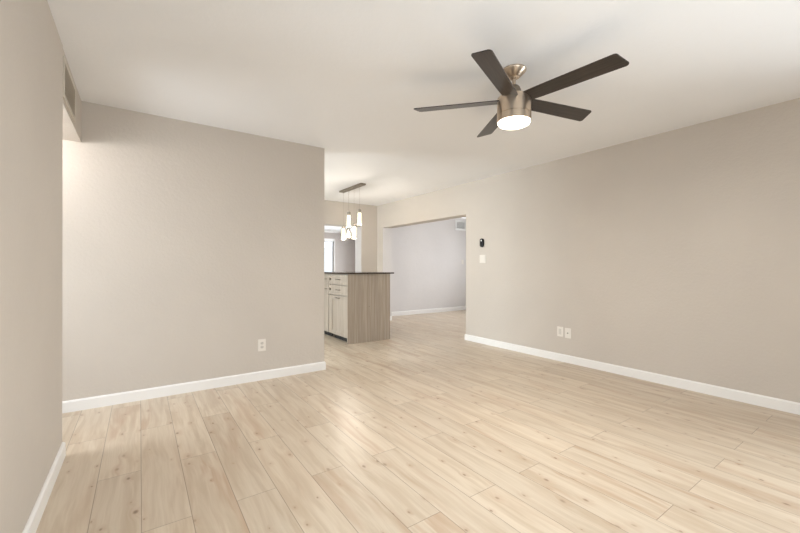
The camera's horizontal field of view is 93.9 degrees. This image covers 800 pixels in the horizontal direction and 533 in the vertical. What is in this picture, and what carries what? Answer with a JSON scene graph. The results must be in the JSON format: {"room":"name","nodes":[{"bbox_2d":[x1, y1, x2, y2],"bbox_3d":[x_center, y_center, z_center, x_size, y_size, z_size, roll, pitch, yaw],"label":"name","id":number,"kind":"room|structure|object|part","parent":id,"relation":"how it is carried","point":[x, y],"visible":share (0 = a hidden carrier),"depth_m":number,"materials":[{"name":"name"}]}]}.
{"room":"living room","nodes":[
{"label":"living room","id":0,"kind":"room"},
{"bbox_2d":[0,0,80,532],"bbox_3d":[-1.159,-0.091,0.902,0.120,2.440,4.907,0,0,-35],"label":"wall","id":1,"kind":"structure","parent":0,"point":[35,118],"depth_m":1.56,"materials":[{"name":"beige paint"}]},
{"bbox_2d":[22,442,65,532],"bbox_3d":[-1.617,1.083,1.569,0.134,0.090,1.522,0,0,-35],"label":"baseboard","id":2,"kind":"structure","parent":1,"relation":"attached to","point":[31,526],"depth_m":1.76,"materials":[{"name":"white wood"}]},
{"bbox_2d":[63,56,75,121],"bbox_3d":[-2.137,-1.135,2.416,0.014,0.245,0.480,0,0,-35],"label":"air vent","id":3,"kind":"object","parent":1,"relation":"in","point":[69,89],"visible":0.98,"depth_m":2.37,"materials":[{"name":"white metal"}]},
{"bbox_2d":[62,101,324,400],"bbox_3d":[-2.211,-0.093,3.233,3.272,2.440,0.120,0,0,-35],"label":"wall","id":4,"kind":"structure","parent":0,"point":[186,246],"depth_m":3.34,"materials":[{"name":"beige paint"}]},
{"bbox_2d":[62,361,325,413],"bbox_3d":[-2.203,1.082,3.232,3.286,0.090,0.134,0,0,-35],"label":"baseboard","id":5,"kind":"structure","parent":4,"relation":"attached to","point":[68,406],"depth_m":3.33,"materials":[{"name":"white wood"}]},
{"bbox_2d":[258,339,265,350],"bbox_3d":[-1.381,0.779,3.735,0.074,0.118,0.009,0,0,-35],"label":"wall outlet","id":6,"kind":"object","parent":4,"relation":"attached to","point":[261,342],"visible":1,"depth_m":3.73,"materials":[{"name":"beige plastic"}]},
{"bbox_2d":[324,226,350,231],"bbox_3d":[-2.731,-1.054,8.288,5.640,0.100,2.518,0,0,-35],"label":"ceiling","id":7,"kind":"structure","parent":0,"point":[330,228],"depth_m":9.66,"materials":[{"name":"white paint"}]},
{"bbox_2d":[324,232,354,271],"bbox_3d":[-3.418,0.060,9.271,5.400,2.130,0.120,0,0,-35],"label":"wall","id":8,"kind":"structure","parent":0,"point":[344,249],"depth_m":10.48,"materials":[{"name":"beige paint"}]},
{"bbox_2d":[324,241,333,271],"bbox_3d":[-2.469,-0.018,9.921,1.500,1.390,0.060,0,0,-35],"label":"window","id":9,"kind":"structure","parent":8,"relation":"in","point":[332,242],"depth_m":10.31,"materials":[{"name":"white plastic"}]},
{"bbox_2d":[324,238,334,271],"bbox_3d":[-2.455,-0.018,9.861,1.595,1.530,0.015,0,0,-35],"label":"trim","id":10,"kind":"structure","parent":8,"relation":"attached to","point":[325,239],"depth_m":10.30,"materials":[{"name":"white paint"}]},
{"bbox_2d":[324,230,350,232],"bbox_3d":[-3.375,-0.977,9.212,5.400,0.055,0.025,0,0,-35],"label":"trim","id":11,"kind":"structure","parent":8,"relation":"attached to","point":[327,231],"depth_m":10.26,"materials":[{"name":"white paint"}]},
{"bbox_2d":[324,200,376,271],"bbox_3d":[-2.841,-0.094,6.513,5.990,2.440,0.270,0,0,-35],"label":"wall","id":12,"kind":"structure","parent":0,"point":[333,210],"depth_m":7.80,"materials":[{"name":"beige paint"}]},
{"bbox_2d":[355,227,360,271],"bbox_3d":[-0.881,0.143,7.880,0.004,1.972,0.266,0,0,-35],"label":"trim","id":13,"kind":"structure","parent":12,"relation":"attached to","point":[358,240],"depth_m":7.87,"materials":[{"name":"paint"}]},
{"bbox_2d":[36,310,799,532],"bbox_3d":[0.253,1.131,5.359,10.050,0.001,10.900,0,0,-35],"label":"floor","id":14,"kind":"structure","parent":0,"point":[424,428],"depth_m":2.25,"materials":[{"name":"brown wood"}]},
{"bbox_2d":[324,273,332,335],"bbox_3d":[-1.041,0.615,6.471,0.767,1.027,0.596,0,0,-35],"label":"base cabinet","id":15,"kind":"object","parent":14,"relation":"on","point":[326,276],"visible":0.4,"depth_m":6.10,"materials":[{"name":"beige wood"}]},
{"bbox_3d":[-1.317,0.350,6.276,0.022,0.148,0.592,0,0,-35],"label":"drawer","id":16,"kind":"part","parent":15,"relation":"part of","materials":[{"name":"beige wood"}]},
{"bbox_3d":[-1.317,0.190,6.276,0.022,0.148,0.592,0,0,-35],"label":"drawer","id":17,"kind":"part","parent":15,"relation":"part of","materials":[{"name":"beige wood"}]},
{"bbox_3d":[-1.318,0.741,6.276,0.022,0.606,0.592,0,0,-35],"label":"door","id":18,"kind":"part","parent":15,"relation":"part of","materials":[{"name":"beige wood"}]},
{"bbox_2d":[329,274,389,343],"bbox_3d":[-0.668,0.616,5.939,0.771,1.027,0.690,0,0,-35],"label":"base cabinet","id":19,"kind":"object","parent":14,"relation":"on","point":[359,304],"visible":0.99,"depth_m":5.69,"materials":[{"name":"beige wood"}]},
{"bbox_3d":[-0.955,0.351,5.757,0.022,0.148,0.652,0,0,-35],"label":"drawer","id":20,"kind":"part","parent":19,"relation":"part of","materials":[{"name":"beige wood"}]},
{"bbox_3d":[-0.955,0.191,5.757,0.022,0.148,0.652,0,0,-35],"label":"drawer","id":21,"kind":"part","parent":19,"relation":"part of","materials":[{"name":"beige wood"}]},
{"bbox_3d":[-0.933,0.742,5.723,0.022,0.606,0.570,0,0,-35],"label":"door","id":22,"kind":"part","parent":19,"relation":"part of","materials":[{"name":"beige wood"}]},
{"bbox_2d":[324,271,393,273],"bbox_3d":[-0.816,0.090,6.204,0.824,0.022,1.350,0,0,-35],"label":"countertop","id":23,"kind":"structure","parent":19,"relation":"on","point":[343,272],"depth_m":5.68,"materials":[{"name":"brown stone"}]},
{"bbox_2d":[47,0,799,217],"bbox_3d":[1.000,-1.368,4.294,10.050,0.120,8.302,0,0,-35],"label":"ceiling","id":24,"kind":"structure","parent":0,"point":[345,78],"depth_m":2.44,"materials":[{"name":"white paint"}]},
{"bbox_2d":[339,183,365,239],"bbox_3d":[-0.788,-0.885,6.137,0.132,0.852,0.770,0,0,-35],"label":"pendant lamp","id":25,"kind":"object","parent":24,"relation":"attached to","point":[343,229],"depth_m":6.14,"materials":[{"name":"white glass"}]},
{"bbox_3d":[-0.846,-0.977,6.176,0.082,0.614,0.082,0,0,-35],"label":"pendant lamp","id":26,"kind":"part","parent":25,"relation":"part of","materials":[{"name":"white glass"}]},
{"bbox_3d":[-0.872,-0.889,6.300,0.082,0.792,0.082,0,0,-35],"label":"pendant lamp","id":27,"kind":"part","parent":25,"relation":"part of","materials":[{"name":"white glass"}]},
{"bbox_3d":[-0.792,-1.298,6.133,0.090,0.026,0.770,0,0,-35],"label":"pendant canopy","id":28,"kind":"part","parent":25,"relation":"part of","materials":[{"name":"metal"}]},
{"bbox_3d":[-0.748,-0.872,6.074,0.082,0.826,0.082,0,0,-35],"label":"pendant lamp","id":29,"kind":"part","parent":25,"relation":"part of","materials":[{"name":"white glass"}]},
{"bbox_3d":[-0.642,-0.977,5.923,0.082,0.614,0.082,0,0,-35],"label":"pendant lamp","id":30,"kind":"part","parent":25,"relation":"part of","materials":[{"name":"white glass"}]},
{"bbox_2d":[414,49,628,136],"bbox_3d":[0.795,-1.122,2.467,1.276,0.372,1.265,0,0,-35],"label":"ceiling fan","id":31,"kind":"object","parent":24,"relation":"hanging from","point":[515,106],"visible":1,"depth_m":2.37,"materials":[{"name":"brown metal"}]},
{"bbox_3d":[0.384,-1.105,2.566,0.575,0.006,0.124,0,12,13],"label":"blade","id":32,"kind":"part","parent":31,"relation":"part of","materials":[{"name":"brown wood"}]},
{"bbox_3d":[0.726,-1.105,2.858,0.124,0.006,0.575,-12,1,-4],"label":"blade","id":33,"kind":"part","parent":31,"relation":"part of","materials":[{"name":"brown wood"}]},
{"bbox_3d":[0.557,-1.105,2.151,0.124,0.006,0.575,14,7,31],"label":"blade","id":34,"kind":"part","parent":31,"relation":"part of","materials":[{"name":"brown wood"}]},
{"bbox_3d":[1.109,-1.104,2.624,0.575,0.006,0.124,0,-12,-23],"label":"blade","id":35,"kind":"part","parent":31,"relation":"part of","materials":[{"name":"brown wood"}]},
{"bbox_3d":[1.005,-1.104,2.187,0.124,0.006,0.575,16,-10,-40],"label":"blade","id":36,"kind":"part","parent":31,"relation":"part of","materials":[{"name":"brown wood"}]},
{"bbox_2d":[392,218,465,311],"bbox_3d":[1.033,-0.088,9.523,3.810,2.440,0.120,0,0,-35],"label":"wall","id":37,"kind":"structure","parent":0,"point":[429,273],"depth_m":9.22,"materials":[{"name":"paint"}]},
{"bbox_2d":[392,306,465,315],"bbox_3d":[1.224,1.082,9.252,3.805,0.100,0.545,0,0,-35],"label":"baseboard","id":38,"kind":"structure","parent":37,"relation":"attached to","point":[411,312],"depth_m":9.19,"materials":[{"name":"white wood"}]},
{"bbox_2d":[455,220,465,230],"bbox_3d":[1.598,-1.102,9.835,0.380,0.270,0.018,0,0,-35],"label":"air vent","id":39,"kind":"object","parent":37,"relation":"in","point":[460,225],"visible":1,"depth_m":9.83,"materials":[{"name":"white metal"}]},
{"bbox_2d":[377,98,799,402],"bbox_3d":[1.857,-0.087,4.820,0.220,2.440,7.882,0,0,-35],"label":"wall","id":40,"kind":"structure","parent":0,"point":[674,253],"depth_m":3.70,"materials":[{"name":"beige paint"}]},
{"bbox_2d":[383,228,391,315],"bbox_3d":[0.603,-0.089,6.626,0.221,2.440,4.140,0,0,-35],"label":"trim","id":41,"kind":"structure","parent":40,"relation":"attached to","point":[387,232],"depth_m":7.89,"materials":[{"name":"paint"}]},
{"bbox_2d":[480,238,483,246],"bbox_3d":[1.210,-0.362,5.529,0.031,0.128,0.066,0,0,-35],"label":"camera","id":42,"kind":"object","parent":40,"relation":"attached to","point":[481,239],"visible":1,"depth_m":5.51,"materials":[{"name":"black plastic"}]},
{"bbox_2d":[480,255,485,262],"bbox_3d":[1.223,-0.124,5.528,0.009,0.118,0.116,0,0,-35],"label":"light switch","id":43,"kind":"object","parent":40,"relation":"attached to","point":[482,257],"visible":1,"depth_m":5.52,"materials":[{"name":"beige plastic"}]},
{"bbox_2d":[557,326,562,336],"bbox_3d":[1.933,0.777,4.509,0.008,0.118,0.074,0,0,-35],"label":"wall outlet","id":44,"kind":"object","parent":40,"relation":"attached to","point":[559,329],"visible":1,"depth_m":4.50,"materials":[{"name":"beige plastic"}]},
{"bbox_2d":[565,328,570,338],"bbox_3d":[1.987,0.782,4.425,0.017,0.118,0.074,0,0,-35],"label":"outlet","id":45,"kind":"object","parent":40,"relation":"attached to","point":[567,330],"visible":1,"depth_m":4.42,"materials":[{"name":"beige plastic"}]},
{"bbox_2d":[465,334,799,414],"bbox_3d":[2.603,1.089,3.735,0.234,0.090,5.247,0,0,-35],"label":"baseboard","id":46,"kind":"structure","parent":40,"relation":"attached to","point":[732,394],"depth_m":3.63,"materials":[{"name":"white wood"}]},
{"label":"outside","id":47,"kind":"structure","parent":0,"visible":0},
{"bbox_3d":[-3.630,1.275,11.320,9.000,0.100,3.280,0,0,-35],"label":"ground","id":48,"kind":"structure","parent":47,"visible":0},
{"bbox_2d":[324,247,331,271],"bbox_3d":[-4.008,0.244,13.176,6.500,1.960,0.200,0,0,-35],"label":"wall","id":49,"kind":"structure","parent":48,"relation":"on","point":[327,251],"depth_m":13.96,"materials":[{"name":"white paint"}]}
]}

